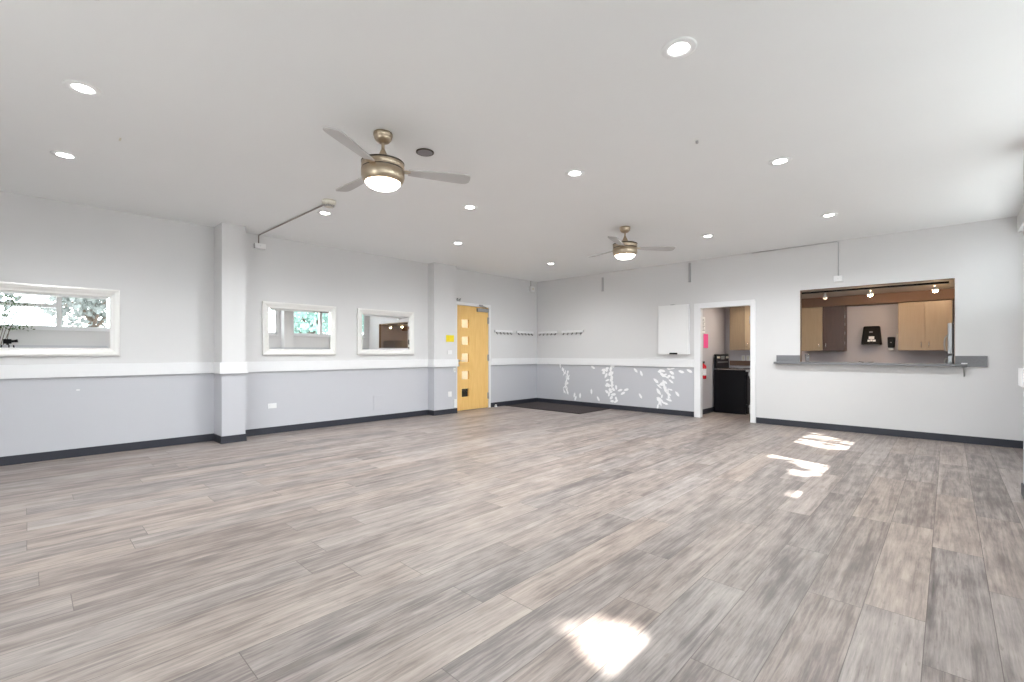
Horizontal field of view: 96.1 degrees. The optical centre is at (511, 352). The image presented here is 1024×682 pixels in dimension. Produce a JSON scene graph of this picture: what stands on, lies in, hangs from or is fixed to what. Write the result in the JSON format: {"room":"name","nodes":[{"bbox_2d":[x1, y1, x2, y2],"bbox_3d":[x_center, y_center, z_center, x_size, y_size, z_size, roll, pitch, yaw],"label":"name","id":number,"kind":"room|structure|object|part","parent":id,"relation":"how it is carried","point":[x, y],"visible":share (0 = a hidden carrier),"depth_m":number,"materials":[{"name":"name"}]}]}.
{"room":"community hall","nodes":[
{"label":"community hall","id":0,"kind":"room"},
{"bbox_2d":[214,222,244,435],"bbox_3d":[-3.957,-0.262,6.455,0.360,3.000,0.290,0,0,43],"label":"column","id":1,"kind":"structure","parent":0,"point":[229,239],"depth_m":6.33,"materials":[{"name":"grey paint"}]},
{"bbox_2d":[0,191,536,456],"bbox_3d":[-3.206,-0.262,7.611,0.140,3.000,11.280,0,0,43],"label":"wall","id":2,"kind":"structure","parent":0,"point":[162,269],"depth_m":6.23,"materials":[{"name":"grey paint"}]},
{"bbox_2d":[0,281,119,355],"bbox_3d":[-5.277,-0.363,5.296,0.037,0.813,1.172,0,0,43],"label":"window","id":3,"kind":"structure","parent":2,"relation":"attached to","point":[36,319],"depth_m":5.32,"materials":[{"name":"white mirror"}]},
{"bbox_2d":[0,358,536,378],"bbox_3d":[-3.015,0.213,7.429,0.388,0.150,11.000,0,0,43],"label":"trim","id":4,"kind":"structure","parent":2,"relation":"attached to","point":[119,369],"depth_m":6.30,"materials":[{"name":"white"}]},
{"bbox_2d":[0,398,536,465],"bbox_3d":[-3.021,1.188,7.434,0.372,0.100,11.000,0,0,43],"label":"baseboard","id":5,"kind":"structure","parent":2,"relation":"attached to","point":[87,451],"depth_m":6.29,"materials":[{"name":"grey plastic"}]},
{"bbox_2d":[268,403,276,408],"bbox_3d":[-3.658,0.816,7.023,0.012,0.075,0.125,0,0,43],"label":"wall outlet","id":6,"kind":"object","parent":2,"relation":"attached to","point":[271,405],"visible":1,"depth_m":7.02,"materials":[{"name":"white plastic"}]},
{"bbox_2d":[254,204,322,249],"bbox_3d":[-2.993,-1.653,6.141,2.190,0.212,0.150,0,0,43],"label":"conduit","id":7,"kind":"object","parent":2,"relation":"attached to","point":[258,245],"visible":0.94,"depth_m":6.61,"materials":[{"name":"white plastic"}]},
{"bbox_2d":[262,301,335,354],"bbox_3d":[-3.353,-0.363,7.325,0.037,0.813,1.148,0,0,43],"label":"wall mirror","id":8,"kind":"object","parent":2,"relation":"attached to","point":[287,328],"visible":1,"depth_m":7.29,"materials":[{"name":"white mirror"}]},
{"bbox_2d":[269,308,329,348],"bbox_3d":[-3.361,-0.363,7.332,0.002,0.625,0.960,0,0,43],"label":"mirror glass","id":9,"kind":"object","parent":8,"relation":"attached to","point":[289,328],"depth_m":7.32,"materials":[{"name":"white"}]},
{"bbox_2d":[357,308,413,354],"bbox_3d":[-2.292,-0.363,8.445,0.037,0.813,1.170,0,0,43],"label":"wall mirror","id":10,"kind":"object","parent":2,"relation":"attached to","point":[379,332],"visible":1,"depth_m":8.42,"materials":[{"name":"white mirror"}]},
{"bbox_2d":[362,314,408,349],"bbox_3d":[-2.299,-0.363,8.452,0.002,0.625,0.982,0,0,43],"label":"mirror glass","id":11,"kind":"object","parent":10,"relation":"attached to","point":[379,331],"depth_m":8.43,"materials":[{"name":"white"}]},
{"bbox_2d":[457,298,490,410],"bbox_3d":[-0.842,0.050,9.996,0.130,2.377,1.035,0,0,43],"label":"door","id":12,"kind":"structure","parent":2,"relation":"in","point":[478,332],"depth_m":10.04,"materials":[{"name":"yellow wood"}]},
{"bbox_2d":[494,330,512,334],"bbox_3d":[-0.179,-0.461,10.652,0.068,0.104,0.580,0,0,43],"label":"hook rail","id":13,"kind":"object","parent":2,"relation":"attached to","point":[496,331],"visible":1,"depth_m":10.66,"materials":[{"name":"white"}]},
{"bbox_2d":[516,331,532,335],"bbox_3d":[0.330,-0.461,11.189,0.068,0.104,0.600,0,0,43],"label":"hook rail","id":14,"kind":"object","parent":2,"relation":"attached to","point":[518,332],"visible":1,"depth_m":11.18,"materials":[{"name":"white"}]},
{"bbox_2d":[529,286,534,291],"bbox_3d":[0.494,-1.631,11.357,0.074,0.259,0.130,0,0,43],"label":"sensor","id":15,"kind":"object","parent":2,"relation":"attached to","point":[531,288],"visible":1,"depth_m":11.33,"materials":[{"name":"white plastic"}]},
{"bbox_2d":[428,262,456,410],"bbox_3d":[-1.400,-0.262,9.269,0.200,3.000,0.563,0,0,43],"label":"column","id":16,"kind":"structure","parent":0,"point":[442,278],"depth_m":9.13,"materials":[{"name":"grey paint"}]},
{"bbox_2d":[446,335,453,341],"bbox_3d":[-1.247,-0.279,9.281,0.004,0.135,0.200,0,0,43],"label":"wall sign","id":17,"kind":"object","parent":16,"relation":"attached to","point":[449,338],"visible":1,"depth_m":9.28,"materials":[{"name":"yellow"}]},
{"bbox_2d":[462,319,467,378],"bbox_3d":[-1.659,-0.062,11.793,0.150,2.600,5.200,0,0,43],"label":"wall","id":18,"kind":"structure","parent":0,"point":[464,322],"depth_m":12.13,"materials":[{"name":"clear glass"}]},
{"bbox_2d":[462,389,467,396],"bbox_3d":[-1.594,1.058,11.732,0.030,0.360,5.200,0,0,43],"label":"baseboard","id":19,"kind":"structure","parent":18,"relation":"attached to","point":[464,391],"depth_m":12.07,"materials":[{"name":"black glass"}]},
{"bbox_2d":[0,406,1023,681],"bbox_3d":[0.440,1.288,5.359,8.650,0.100,13.150,0,0,43],"label":"floor","id":20,"kind":"structure","parent":0,"point":[500,543],"depth_m":2.75,"materials":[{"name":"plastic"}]},
{"bbox_2d":[505,402,608,413],"bbox_3d":[0.992,1.233,10.368,2.110,0.010,1.170,0,0,43],"label":"entrance mat","id":21,"kind":"object","parent":20,"relation":"on","point":[566,408],"visible":1,"depth_m":10.25,"materials":[{"name":"black plastic"}]},
{"bbox_2d":[714,354,749,414],"bbox_3d":[4.695,0.638,9.579,0.690,1.200,0.750,0,0,43],"label":"stove","id":22,"kind":"object","parent":20,"relation":"on","point":[731,385],"visible":0.75,"depth_m":9.33,"materials":[{"name":"black metal"}]},
{"bbox_2d":[719,368,749,369],"bbox_3d":[4.681,0.345,9.593,0.570,0.014,0.750,0,0,43],"label":"cooktop","id":23,"kind":"object","parent":22,"relation":"in","point":[719,368],"depth_m":9.41,"materials":[{"name":"black metal"}]},
{"bbox_3d":[4.899,0.733,9.386,0.028,0.590,0.740,0,0,43],"label":"oven door","id":24,"kind":"part","parent":22,"relation":"part of","materials":[{"name":"black metal"}]},
{"bbox_2d":[943,323,954,365],"bbox_3d":[6.994,0.401,6.897,0.772,1.675,0.800,0,0,43],"label":"refrigerator","id":25,"kind":"object","parent":20,"relation":"on","point":[950,335],"visible":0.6,"depth_m":6.82,"materials":[{"name":"silver metal"}]},
{"bbox_3d":[6.500,-0.122,6.897,0.056,0.291,0.022,0,0,43],"label":"handle","id":26,"kind":"part","parent":25,"relation":"part of","materials":[{"name":"silver metal"}]},
{"bbox_3d":[6.769,-0.204,7.111,0.057,0.465,0.800,0,0,43],"label":"door panel","id":27,"kind":"part","parent":25,"relation":"part of","materials":[{"name":"silver metal"}]},
{"bbox_3d":[6.769,0.611,7.111,0.057,1.135,0.800,0,0,43],"label":"door panel","id":28,"kind":"part","parent":25,"relation":"part of","materials":[{"name":"silver metal"}]},
{"bbox_2d":[0,0,1023,281],"bbox_3d":[-0.203,-1.837,4.681,8.650,0.150,11.280,0,0,43],"label":"ceiling","id":29,"kind":"structure","parent":0,"point":[891,116],"depth_m":3.50,"materials":[{"name":"paint"}]},
{"bbox_2d":[50,150,79,159],"bbox_3d":[-3.990,-1.757,4.109,0.196,0.008,0.196,0,0,43],"label":"recessed light","id":30,"kind":"object","parent":29,"relation":"in","point":[66,155],"visible":1,"depth_m":4.10,"materials":[{"name":"white"}]},
{"bbox_2d":[62,79,102,96],"bbox_3d":[-2.859,-1.757,3.067,0.196,0.008,0.196,0,0,43],"label":"recessed light","id":31,"kind":"object","parent":29,"relation":"in","point":[77,86],"visible":1,"depth_m":3.06,"materials":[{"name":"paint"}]},
{"bbox_2d":[317,211,332,215],"bbox_3d":[-2.364,-1.757,5.819,0.196,0.008,0.196,0,0,43],"label":"recessed light","id":32,"kind":"object","parent":29,"relation":"in","point":[326,213],"visible":1,"depth_m":5.81,"materials":[{"name":"white"}]},
{"bbox_2d":[322,198,335,207],"bbox_3d":[-2.124,-1.722,5.344,0.156,0.078,0.156,0,0,43],"label":"smoke detector","id":33,"kind":"object","parent":29,"relation":"attached to","point":[328,203],"visible":1,"depth_m":5.29,"materials":[{"name":"beige plastic"}]},
{"bbox_2d":[323,127,469,191],"bbox_3d":[-1.147,-1.535,3.804,1.111,0.453,1.263,0,0,43],"label":"ceiling fan","id":34,"kind":"object","parent":29,"relation":"hanging from","point":[382,172],"visible":1,"depth_m":3.62,"materials":[{"name":"silver metal"}]},
{"bbox_3d":[-1.136,-1.464,3.253,0.139,0.035,0.510,0,0,13],"label":"blade","id":35,"kind":"part","parent":34,"relation":"part of","materials":[{"name":"grey wood"}]},
{"bbox_3d":[-1.370,-1.464,4.006,0.510,0.035,0.139,0,0,43],"label":"blade","id":36,"kind":"part","parent":34,"relation":"part of","materials":[{"name":"grey wood"}]},
{"bbox_3d":[-1.036,-1.333,3.697,0.274,0.050,0.274,0,0,43],"label":"lamp shade","id":37,"kind":"part","parent":34,"relation":"part of","materials":[{"name":"white glass"}]},
{"bbox_3d":[-0.601,-1.464,3.832,0.510,0.035,0.139,0,0,-17],"label":"blade","id":38,"kind":"part","parent":34,"relation":"part of","materials":[{"name":"grey wood"}]},
{"bbox_2d":[416,148,433,156],"bbox_3d":[-0.765,-1.756,4.048,0.156,0.010,0.156,0,0,43],"label":"ceiling speaker","id":39,"kind":"object","parent":29,"relation":"attached to","point":[425,152],"visible":1,"depth_m":4.04,"materials":[{"name":"grey metal"}]},
{"bbox_2d":[417,150,432,155],"bbox_3d":[-0.765,-1.753,4.048,0.132,0.003,0.132,0,0,43],"label":"grille","id":40,"kind":"object","parent":39,"relation":"attached to","point":[420,152],"depth_m":4.04,"materials":[{"name":"grey metal"}]},
{"bbox_2d":[462,204,477,209],"bbox_3d":[-0.509,-1.757,5.580,0.196,0.008,0.196,0,0,43],"label":"recessed light","id":41,"kind":"object","parent":29,"relation":"in","point":[469,206],"visible":1,"depth_m":5.57,"materials":[{"name":"white"}]},
{"bbox_2d":[565,169,584,176],"bbox_3d":[0.619,-1.757,4.522,0.196,0.008,0.196,0,0,43],"label":"recessed light","id":42,"kind":"object","parent":29,"relation":"in","point":[574,172],"visible":1,"depth_m":4.51,"materials":[{"name":"white"}]},
{"bbox_2d":[589,226,674,259],"bbox_3d":[1.474,-1.535,6.476,1.215,0.453,1.231,0,0,43],"label":"ceiling fan","id":43,"kind":"object","parent":29,"relation":"hanging from","point":[624,249],"visible":1,"depth_m":6.39,"materials":[{"name":"silver metal"}]},
{"bbox_3d":[1.339,-1.464,6.849,0.139,0.035,0.510,0,0,-33],"label":"blade","id":44,"kind":"part","parent":43,"relation":"part of","materials":[{"name":"grey wood"}]},
{"bbox_3d":[1.383,-1.464,6.063,0.139,0.035,0.510,0,0,27],"label":"blade","id":45,"kind":"part","parent":43,"relation":"part of","materials":[{"name":"grey wood"}]},
{"bbox_3d":[1.588,-1.333,6.469,0.274,0.050,0.274,0,0,43],"label":"lamp shade","id":46,"kind":"part","parent":43,"relation":"part of","materials":[{"name":"white glass"}]},
{"bbox_3d":[2.042,-1.464,6.495,0.510,0.035,0.139,0,0,-3],"label":"blade","id":47,"kind":"part","parent":43,"relation":"part of","materials":[{"name":"grey wood"}]},
{"bbox_2d":[661,37,696,58],"bbox_3d":[0.967,-1.757,2.665,0.196,0.008,0.196,0,0,43],"label":"recessed light","id":48,"kind":"object","parent":29,"relation":"in","point":[680,47],"visible":1,"depth_m":2.66,"materials":[{"name":"white plastic"}]},
{"bbox_2d":[701,234,714,237],"bbox_3d":[2.967,-1.757,6.970,0.196,0.008,0.196,0,0,43],"label":"recessed light","id":49,"kind":"object","parent":29,"relation":"in","point":[708,235],"visible":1,"depth_m":6.97,"materials":[{"name":"white"}]},
{"bbox_2d":[768,157,791,165],"bbox_3d":[2.467,-1.757,4.238,0.196,0.008,0.196,0,0,43],"label":"recessed light","id":50,"kind":"object","parent":29,"relation":"in","point":[780,160],"visible":1,"depth_m":4.23,"materials":[{"name":"white plastic"}]},
{"bbox_2d":[820,213,837,217],"bbox_3d":[4.066,-1.757,5.904,0.196,0.008,0.196,0,0,43],"label":"recessed light","id":51,"kind":"object","parent":29,"relation":"in","point":[827,214],"visible":1,"depth_m":5.90,"materials":[{"name":"white"}]},
{"bbox_2d":[1017,205,1022,232],"bbox_3d":[2.791,-1.654,1.925,0.113,0.215,11.000,0,0,43],"label":"beam","id":52,"kind":"structure","parent":29,"relation":"attached to","point":[1020,214],"depth_m":5.75,"materials":[{"name":"grey paint"}]},
{"bbox_2d":[703,307,724,408],"bbox_3d":[4.111,0.106,9.610,0.130,2.265,1.809,0,0,43],"label":"wall","id":53,"kind":"structure","parent":0,"point":[714,317],"depth_m":9.54,"materials":[{"name":"grey paint"}]},
{"bbox_2d":[703,317,704,332],"bbox_3d":[3.829,-0.552,9.215,0.002,0.320,0.190,0,0,43],"label":"notice","id":54,"kind":"object","parent":53,"relation":"attached to","point":[703,317],"visible":0.56,"depth_m":9.24,"materials":[{"name":"white paper"}]},
{"bbox_2d":[703,361,705,378],"bbox_3d":[3.743,0.346,9.024,0.120,0.345,0.132,0,0,-9],"label":"fire extinguisher","id":55,"kind":"object","parent":53,"relation":"attached to","point":[704,365],"visible":0.48,"depth_m":8.96,"materials":[{"name":"red metal"}]},
{"bbox_2d":[704,334,707,347],"bbox_3d":[3.922,-0.229,9.313,0.002,0.285,0.240,0,0,43],"label":"notice","id":56,"kind":"object","parent":53,"relation":"attached to","point":[705,335],"visible":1,"depth_m":9.32,"materials":[{"name":"pink paper"}]},
{"bbox_2d":[703,407,713,413],"bbox_3d":[3.884,1.188,9.267,0.012,0.100,0.980,0,0,43],"label":"baseboard","id":57,"kind":"structure","parent":53,"relation":"attached to","point":[707,410],"depth_m":9.39,"materials":[{"name":"grey plastic"}]},
{"bbox_2d":[537,216,1022,440],"bbox_3d":[3.647,-0.262,8.743,8.250,3.000,0.086,0,0,43],"label":"wall","id":58,"kind":"structure","parent":0,"point":[984,259],"depth_m":7.50,"materials":[{"name":"grey paint"}]},
{"bbox_2d":[538,331,557,335],"bbox_3d":[0.866,-0.461,11.281,0.600,0.104,0.068,0,0,43],"label":"hook rail","id":59,"kind":"object","parent":58,"relation":"attached to","point":[546,332],"visible":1,"depth_m":11.28,"materials":[{"name":"white"}]},
{"bbox_2d":[562,330,583,334],"bbox_3d":[1.403,-0.461,10.772,0.620,0.104,0.068,0,0,43],"label":"hook rail","id":60,"kind":"object","parent":58,"relation":"attached to","point":[571,331],"visible":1,"depth_m":10.75,"materials":[{"name":"white"}]},
{"bbox_2d":[537,358,693,366],"bbox_3d":[2.064,0.213,10.174,3.927,0.150,0.028,0,0,43],"label":"trim","id":61,"kind":"structure","parent":58,"relation":"attached to","point":[566,361],"depth_m":9.90,"materials":[{"name":"white"}]},
{"bbox_2d":[658,304,689,353],"bbox_3d":[3.184,-0.453,9.076,0.620,0.984,0.078,0,0,43],"label":"whiteboard","id":62,"kind":"object","parent":58,"relation":"attached to","point":[673,320],"visible":1,"depth_m":9.03,"materials":[{"name":"white"}]},
{"bbox_2d":[688,263,690,281],"bbox_3d":[3.425,-1.538,8.878,0.042,0.368,0.033,0,0,43],"label":"cable cover","id":63,"kind":"object","parent":58,"relation":"attached to","point":[689,264],"visible":1,"depth_m":8.87,"materials":[{"name":"grey plastic"}]},
{"bbox_2d":[694,299,755,422],"bbox_3d":[3.913,0.153,8.478,1.080,2.170,0.115,0,0,43],"label":"door frame","id":64,"kind":"structure","parent":58,"relation":"in","point":[698,308],"depth_m":8.67,"materials":[{"name":"white painted wood"}]},
{"bbox_2d":[537,398,1022,448],"bbox_3d":[3.618,1.188,8.712,8.226,0.100,0.012,0,0,43],"label":"baseboard","id":65,"kind":"structure","parent":58,"relation":"attached to","point":[836,427],"depth_m":7.18,"materials":[{"name":"grey plastic"}]},
{"bbox_2d":[755,241,842,281],"bbox_3d":[4.698,-1.432,7.659,1.318,0.641,0.052,0,0,43],"label":"junction box","id":66,"kind":"object","parent":58,"relation":"attached to","point":[838,278],"visible":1,"depth_m":7.25,"materials":[{"name":"white plastic"}]},
{"bbox_2d":[800,278,954,363],"bbox_3d":[5.472,-0.434,7.021,1.850,1.185,0.078,0,0,43],"label":"trim","id":67,"kind":"structure","parent":58,"relation":"attached to","point":[949,278],"depth_m":7.12,"materials":[{"name":"brown"}]},
{"bbox_2d":[774,355,987,376],"bbox_3d":[5.484,0.191,7.074,2.532,0.285,0.380,0,0,43],"label":"countertop","id":68,"kind":"structure","parent":58,"relation":"attached to","point":[960,361],"depth_m":6.60,"materials":[{"name":"grey laminate"}]},
{"bbox_2d":[774,362,798,363],"bbox_3d":[4.605,0.176,7.715,0.374,0.034,0.099,0,0,43],"label":"countertop","id":69,"kind":"structure","parent":68,"relation":"on","point":[774,362],"depth_m":7.67,"materials":[{"name":"grey laminate"}]},
{"bbox_2d":[799,362,953,365],"bbox_3d":[5.505,0.176,7.055,1.838,0.034,0.380,0,0,43],"label":"countertop","id":70,"kind":"structure","parent":68,"relation":"on","point":[823,363],"depth_m":6.83,"materials":[{"name":"grey laminate"}]},
{"bbox_2d":[955,364,964,366],"bbox_3d":[6.114,0.176,6.284,0.106,0.034,0.099,0,0,43],"label":"countertop","id":71,"kind":"structure","parent":68,"relation":"on","point":[956,365],"depth_m":6.25,"materials":[{"name":"grey laminate"}]},
{"bbox_2d":[725,301,953,367],"bbox_3d":[6.325,0.006,8.661,4.650,2.465,0.140,0,0,43],"label":"wall","id":72,"kind":"structure","parent":0,"point":[885,316],"depth_m":8.41,"materials":[{"name":"grey paint"}]},
{"bbox_2d":[730,306,749,349],"bbox_3d":[4.949,-0.532,9.621,0.670,0.970,0.356,0,0,43],"label":"upper cabinet","id":73,"kind":"object","parent":72,"relation":"attached to","point":[739,316],"visible":0.53,"depth_m":9.60,"materials":[{"name":"beige laminate"}]},
{"bbox_3d":[4.964,-0.532,9.420,0.366,0.964,0.018,0,0,43],"label":"door","id":74,"kind":"part","parent":73,"relation":"part of","materials":[{"name":"beige laminate"}]},
{"bbox_2d":[730,361,749,365],"bbox_3d":[5.028,0.231,9.777,0.770,0.105,0.019,0,0,43],"label":"strip","id":75,"kind":"object","parent":72,"relation":"attached to","point":[738,363],"visible":0.56,"depth_m":9.88,"materials":[{"name":"brown wood"}]},
{"bbox_2d":[802,306,846,350],"bbox_3d":[5.904,-0.439,8.716,0.684,0.825,0.356,0,0,43],"label":"upper cabinet","id":76,"kind":"object","parent":72,"relation":"attached to","point":[823,328],"visible":0.87,"depth_m":8.59,"materials":[{"name":"brown laminate"}]},
{"bbox_3d":[5.688,-0.439,8.733,0.341,0.819,0.018,0,0,43],"label":"cabinet door","id":77,"kind":"part","parent":76,"relation":"part of","materials":[{"name":"beige laminate"}]},
{"bbox_3d":[5.933,-0.439,8.501,0.326,0.819,0.018,0,0,43],"label":"cabinet door","id":78,"kind":"part","parent":76,"relation":"part of","materials":[{"name":"brown laminate"}]},
{"bbox_2d":[861,326,881,345],"bbox_3d":[6.470,-0.298,8.283,0.287,0.347,0.205,0,0,43],"label":"paper towel dispenser","id":79,"kind":"object","parent":72,"relation":"attached to","point":[871,335],"visible":1,"depth_m":8.23,"materials":[{"name":"black plastic"}]},
{"bbox_2d":[802,288,953,307],"bbox_3d":[6.526,-0.941,8.146,3.249,0.169,0.329,0,0,43],"label":"trim","id":80,"kind":"structure","parent":72,"relation":"attached to","point":[941,294],"depth_m":8.03,"materials":[{"name":"brown paint"}]},
{"bbox_2d":[887,337,894,349],"bbox_3d":[6.702,-0.156,8.135,0.103,0.232,0.100,0,0,43],"label":"soap dispenser","id":81,"kind":"object","parent":72,"relation":"attached to","point":[891,340],"visible":1,"depth_m":8.10,"materials":[{"name":"black plastic"}]},
{"bbox_2d":[898,300,951,350],"bbox_3d":[6.937,-0.439,7.736,0.670,0.815,0.356,0,0,43],"label":"upper cabinet","id":82,"kind":"object","parent":72,"relation":"attached to","point":[922,326],"visible":0.92,"depth_m":7.64,"materials":[{"name":"beige laminate"}]},
{"bbox_3d":[6.725,-0.439,7.750,0.338,0.809,0.018,0,0,43],"label":"door","id":83,"kind":"part","parent":82,"relation":"part of","materials":[{"name":"beige laminate"}]},
{"bbox_3d":[6.968,-0.439,7.520,0.324,0.809,0.018,0,0,43],"label":"door","id":84,"kind":"part","parent":82,"relation":"part of","materials":[{"name":"beige laminate"}]},
{"bbox_2d":[802,279,953,298],"bbox_3d":[5.751,-1.077,8.055,4.650,0.100,1.809,0,0,43],"label":"ceiling","id":85,"kind":"structure","parent":0,"point":[950,285],"depth_m":7.52,"materials":[{"name":"beige paint"}]},
{"bbox_2d":[802,281,948,299],"bbox_3d":[5.606,-0.951,7.320,1.950,0.150,0.066,0,0,43],"label":"track light","id":86,"kind":"object","parent":85,"relation":"attached to","point":[935,289],"visible":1,"depth_m":7.21,"materials":[{"name":"black plastic"}]},
{"bbox_2d":[1023,149,1023,482],"bbox_3d":[4.452,-0.262,3.802,0.284,3.000,0.290,0,0,43],"label":"column","id":87,"kind":"structure","parent":0,"point":[1023,149],"depth_m":4.00,"materials":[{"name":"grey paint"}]},
{"bbox_3d":[2.904,-0.262,1.818,0.200,3.000,11.280,0,0,43],"label":"wall","id":88,"kind":"structure","parent":0,"visible":0},
{"bbox_2d":[1018,368,1023,386],"bbox_3d":[2.306,0.213,1.558,0.312,0.150,9.800,0,0,43],"label":"trim","id":89,"kind":"structure","parent":88,"relation":"attached to","point":[1020,370],"depth_m":3.92,"materials":[{"name":"white"}]},
{"bbox_2d":[1021,483,1023,498],"bbox_3d":[2.724,1.188,1.988,0.296,0.100,11.000,0,0,43],"label":"baseboard","id":90,"kind":"structure","parent":88,"relation":"attached to","point":[1022,484],"depth_m":3.95,"materials":[{"name":"grey plastic"}]}
]}

